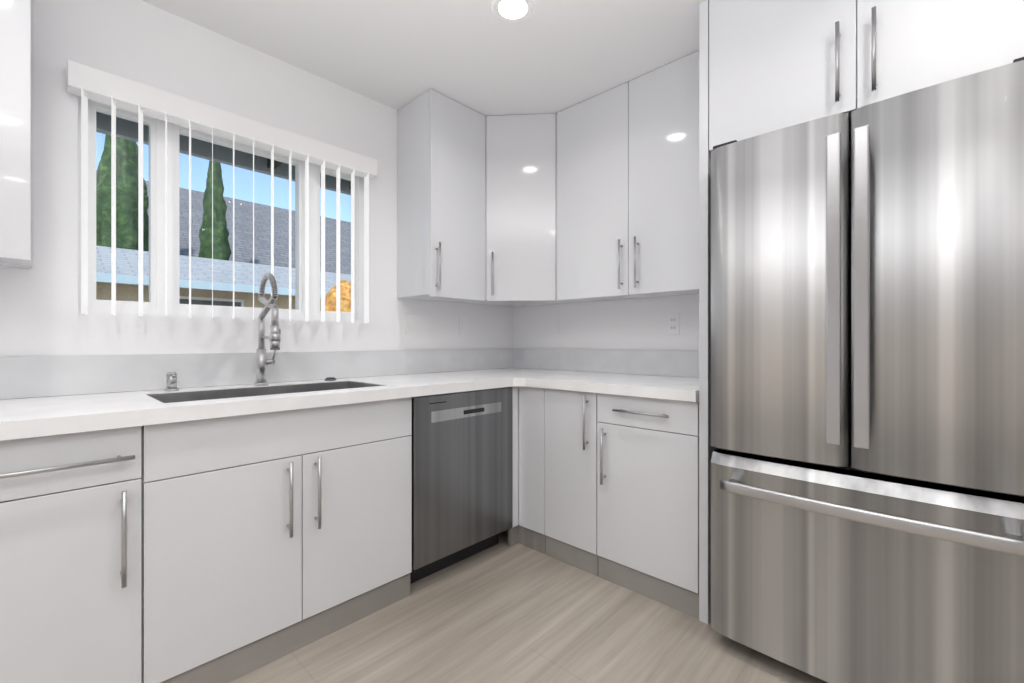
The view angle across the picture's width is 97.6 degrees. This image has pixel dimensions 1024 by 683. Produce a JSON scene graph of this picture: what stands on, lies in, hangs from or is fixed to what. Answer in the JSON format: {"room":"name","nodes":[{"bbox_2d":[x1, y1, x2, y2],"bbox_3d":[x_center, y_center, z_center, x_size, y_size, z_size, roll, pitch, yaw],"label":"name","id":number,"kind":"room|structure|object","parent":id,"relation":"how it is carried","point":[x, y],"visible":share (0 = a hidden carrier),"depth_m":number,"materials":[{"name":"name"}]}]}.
{"room":"kitchen","nodes":[
{"label":"kitchen","id":0,"kind":"room"},
{"bbox_2d":[0,0,513,356],"bbox_3d":[-1.830,-0.118,1.484,0.150,2.450,5.200,0,0,43],"label":"wall","id":1,"kind":"structure","parent":0,"point":[142,42],"depth_m":1.85,"materials":[{"name":"white paint"}]},
{"bbox_2d":[0,0,31,267],"bbox_3d":[-1.824,-0.790,1.111,0.366,1.099,0.864,0,0,43],"label":"upper cabinet","id":2,"kind":"object","parent":1,"relation":"attached to","point":[15,133],"depth_m":1.30,"materials":[{"name":"white laminate"}]},
{"bbox_2d":[78,96,363,321],"bbox_3d":[-1.250,-0.530,2.119,0.070,0.843,1.158,0,0,43],"label":"window","id":3,"kind":"structure","parent":1,"relation":"in","point":[155,305],"depth_m":1.90,"materials":[{"name":"white plastic"}]},
{"bbox_2d":[67,60,376,323],"bbox_3d":[-1.161,-0.540,2.015,0.087,0.885,1.190,0,0,43],"label":"vertical blinds","id":4,"kind":"object","parent":3,"relation":"attached to","point":[85,83],"visible":1,"depth_m":1.86,"materials":[{"name":"white plastic"}]},
{"bbox_2d":[96,112,350,194],"bbox_3d":[-2.197,-1.313,1.969,1.049,0.240,9.000,0,0,43],"label":"eave","id":5,"kind":"object","parent":1,"relation":"attached to","point":[122,131],"depth_m":2.94,"materials":[{"name":"grey"}]},
{"bbox_2d":[0,348,511,398],"bbox_3d":[-1.166,0.121,2.058,0.019,0.141,3.447,0,0,43],"label":"backsplash","id":6,"kind":"structure","parent":1,"relation":"attached to","point":[31,376],"depth_m":1.91,"materials":[{"name":"grey stone"}]},
{"bbox_2d":[397,89,484,301],"bbox_3d":[-0.399,-0.790,2.619,0.366,1.099,0.394,0,0,43],"label":"upper cabinet","id":7,"kind":"object","parent":1,"relation":"attached to","point":[440,197],"visible":1,"depth_m":2.50,"materials":[{"name":"white laminate"}]},
{"bbox_2d":[141,0,704,116],"bbox_3d":[0.041,-1.393,-0.285,5.300,0.100,5.500,0,0,43],"label":"ceiling","id":8,"kind":"structure","parent":0,"point":[544,57],"depth_m":2.01,"materials":[{"name":"white paint"}]},
{"bbox_2d":[492,0,533,21],"bbox_3d":[0.004,-1.340,1.800,0.170,0.006,0.170,0,0,43],"label":"recessed light","id":9,"kind":"object","parent":8,"relation":"in","point":[512,10],"visible":1,"depth_m":1.81,"materials":[{"name":"white"}]},
{"bbox_2d":[230,524,827,682],"bbox_3d":[0.041,1.157,-0.285,5.300,0.100,5.500,0,0,43],"label":"floor","id":10,"kind":"structure","parent":0,"point":[501,611],"depth_m":1.66,"materials":[{"name":"wood"}]},
{"bbox_2d":[0,426,141,682],"bbox_3d":[-1.480,0.673,1.265,0.656,0.868,0.605,0,0,43],"label":"base cabinet","id":11,"kind":"object","parent":10,"relation":"on","point":[70,557],"visible":0.9,"depth_m":1.18,"materials":[{"name":"white paint"}]},
{"bbox_2d":[141,397,411,682],"bbox_3d":[-0.957,0.673,1.817,0.656,0.868,0.907,0,0,43],"label":"base cabinet","id":12,"kind":"object","parent":10,"relation":"on","point":[268,537],"visible":0.94,"depth_m":1.53,"materials":[{"name":"white paint"}]},
{"bbox_2d":[0,368,579,440],"bbox_3d":[-0.923,0.215,1.830,0.688,0.045,3.448,0,0,43],"label":"countertop","id":13,"kind":"structure","parent":12,"relation":"on","point":[20,418],"depth_m":1.49,"materials":[{"name":"white stone"}]},
{"bbox_2d":[164,372,178,390],"bbox_3d":[-1.325,0.156,1.750,0.074,0.072,0.046,0,0,43],"label":"soap dispenser","id":14,"kind":"object","parent":13,"relation":"on","point":[171,381],"visible":1,"depth_m":1.75,"materials":[{"name":"silver metal"}]},
{"bbox_2d":[148,381,381,402],"bbox_3d":[-0.954,0.365,1.819,0.402,0.337,0.830,0,0,43],"label":"undermount sink","id":15,"kind":"object","parent":13,"relation":"in","point":[207,395],"visible":0.02,"depth_m":1.91,"materials":[{"name":"silver metal"}]},
{"bbox_2d":[254,273,280,385],"bbox_3d":[-1.037,-0.051,1.940,0.213,0.487,0.090,0,0,43],"label":"pull-down faucet","id":16,"kind":"object","parent":13,"relation":"on","point":[274,338],"visible":1,"depth_m":1.95,"materials":[{"name":"silver metal"}]},
{"bbox_2d":[325,377,335,380],"bbox_3d":[-0.903,0.186,2.231,0.054,0.013,0.054,0,0,43],"label":"button","id":17,"kind":"object","parent":13,"relation":"on","point":[330,378],"visible":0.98,"depth_m":2.21,"materials":[{"name":"grey metal"}]},
{"bbox_2d":[410,387,512,583],"bbox_3d":[-0.426,0.675,2.378,0.601,0.864,0.624,0,0,43],"label":"dishwasher","id":18,"kind":"object","parent":10,"relation":"on","point":[462,475],"visible":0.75,"depth_m":2.14,"materials":[{"name":"silver metal"}]},
{"bbox_2d":[508,386,545,553],"bbox_3d":[0.070,0.673,2.802,0.796,0.868,0.670,0,0,43],"label":"cabinet filler","id":19,"kind":"object","parent":10,"relation":"on","point":[528,462],"visible":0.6,"depth_m":2.40,"materials":[{"name":"white paint"}]},
{"bbox_2d":[545,388,597,575],"bbox_3d":[0.480,0.673,2.424,0.314,0.868,0.656,0,0,43],"label":"base cabinet","id":20,"kind":"object","parent":10,"relation":"on","point":[571,476],"visible":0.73,"depth_m":2.20,"materials":[{"name":"white paint"}]},
{"bbox_2d":[524,371,698,401],"bbox_3d":[0.600,0.215,2.309,0.930,0.045,0.658,0,0,43],"label":"countertop","id":21,"kind":"structure","parent":20,"relation":"on","point":[648,386],"depth_m":2.14,"materials":[{"name":"white stone"}]},
{"bbox_2d":[597,393,698,618],"bbox_3d":[0.767,0.673,2.152,0.468,0.868,0.656,0,0,43],"label":"base cabinet","id":22,"kind":"object","parent":10,"relation":"on","point":[648,497],"visible":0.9,"depth_m":1.92,"materials":[{"name":"white paint"}]},
{"bbox_2d":[699,0,718,623],"bbox_3d":[0.966,-0.117,1.990,0.034,2.447,0.617,0,0,43],"label":"panel","id":23,"kind":"object","parent":10,"relation":"on","point":[706,449],"visible":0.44,"depth_m":1.77,"materials":[{"name":"white paint"}]},
{"bbox_2d":[711,57,1023,682],"bbox_3d":[1.236,0.200,1.575,0.826,1.815,0.794,0,0,43],"label":"refrigerator","id":24,"kind":"object","parent":10,"relation":"on","point":[867,390],"visible":1,"depth_m":1.29,"materials":[{"name":"silver metal"}]},
{"bbox_2d":[514,294,698,350],"bbox_3d":[1.825,-0.118,1.710,5.150,2.450,0.150,0,0,43],"label":"wall","id":25,"kind":"structure","parent":0,"point":[633,324],"depth_m":2.75,"materials":[{"name":"white paint"}]},
{"bbox_2d":[454,113,583,306],"bbox_3d":[0.045,-0.790,2.878,0.654,1.099,0.593,0,0,43],"label":"upper cabinet","id":26,"kind":"object","parent":25,"relation":"attached to","point":[520,210],"visible":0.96,"depth_m":2.65,"materials":[{"name":"white laminate"}]},
{"bbox_2d":[512,348,698,377],"bbox_3d":[0.589,0.121,2.758,1.560,0.141,0.019,0,0,43],"label":"backsplash","id":27,"kind":"structure","parent":25,"relation":"attached to","point":[640,362],"depth_m":2.72,"materials":[{"name":"grey stone"}]},
{"bbox_2d":[557,51,698,301],"bbox_3d":[0.700,-0.790,2.416,0.930,1.099,0.366,0,0,43],"label":"upper cabinet","id":28,"kind":"object","parent":25,"relation":"attached to","point":[627,190],"visible":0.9,"depth_m":2.30,"materials":[{"name":"white laminate"}]},
{"bbox_2d":[667,313,679,333],"bbox_3d":[0.892,-0.098,2.482,0.072,0.116,0.007,0,0,43],"label":"electrical outlet plate","id":29,"kind":"object","parent":25,"relation":"attached to","point":[673,323],"visible":1,"depth_m":2.48,"materials":[{"name":"white plastic"}]},
{"bbox_2d":[709,0,1023,151],"bbox_3d":[1.302,-1.042,1.646,0.920,0.595,0.654,0,0,43],"label":"upper cabinet","id":30,"kind":"object","parent":25,"relation":"attached to","point":[774,65],"visible":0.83,"depth_m":1.48,"materials":[{"name":"white laminate"}]},
{"label":"outside","id":31,"kind":"structure","parent":0,"visible":0},
{"bbox_3d":[-25.280,1.557,20.356,59.840,0.100,70.000,0,0,43],"label":"ground","id":32,"kind":"structure","parent":31,"visible":0},
{"bbox_2d":[96,135,148,250],"bbox_3d":[-7.223,-1.468,8.256,1.085,5.950,1.201,0,0,43],"label":"cypress","id":33,"kind":"object","parent":32,"relation":"on","point":[128,153],"depth_m":8.03,"materials":[{"name":"green plant"}]},
{"bbox_2d":[198,160,231,260],"bbox_3d":[-6.221,-1.318,9.368,0.663,5.650,0.713,0,0,43],"label":"cypress","id":34,"kind":"object","parent":32,"relation":"on","point":[221,235],"depth_m":9.25,"materials":[{"name":"green plant"}]},
{"bbox_2d":[96,170,350,274],"bbox_3d":[-13.233,-1.458,8.964,7.800,5.930,28.000,0,0,43],"label":"roof","id":35,"kind":"structure","parent":32,"relation":"on","point":[283,238],"depth_m":12.71,"materials":[{"name":"grey"}]},
{"bbox_2d":[96,246,350,309],"bbox_3d":[-8.485,-0.043,4.474,1.770,3.100,23.000,0,0,43],"label":"neighbour wing","id":36,"kind":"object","parent":32,"relation":"on","point":[103,254],"depth_m":7.57},
{"bbox_2d":[320,279,350,311],"bbox_3d":[-2.372,0.296,6.660,0.804,2.423,0.993,0,0,43],"label":"autumn leaves","id":37,"kind":"object","parent":32,"relation":"on","point":[330,305],"depth_m":6.31,"materials":[{"name":"orange"}]}
]}

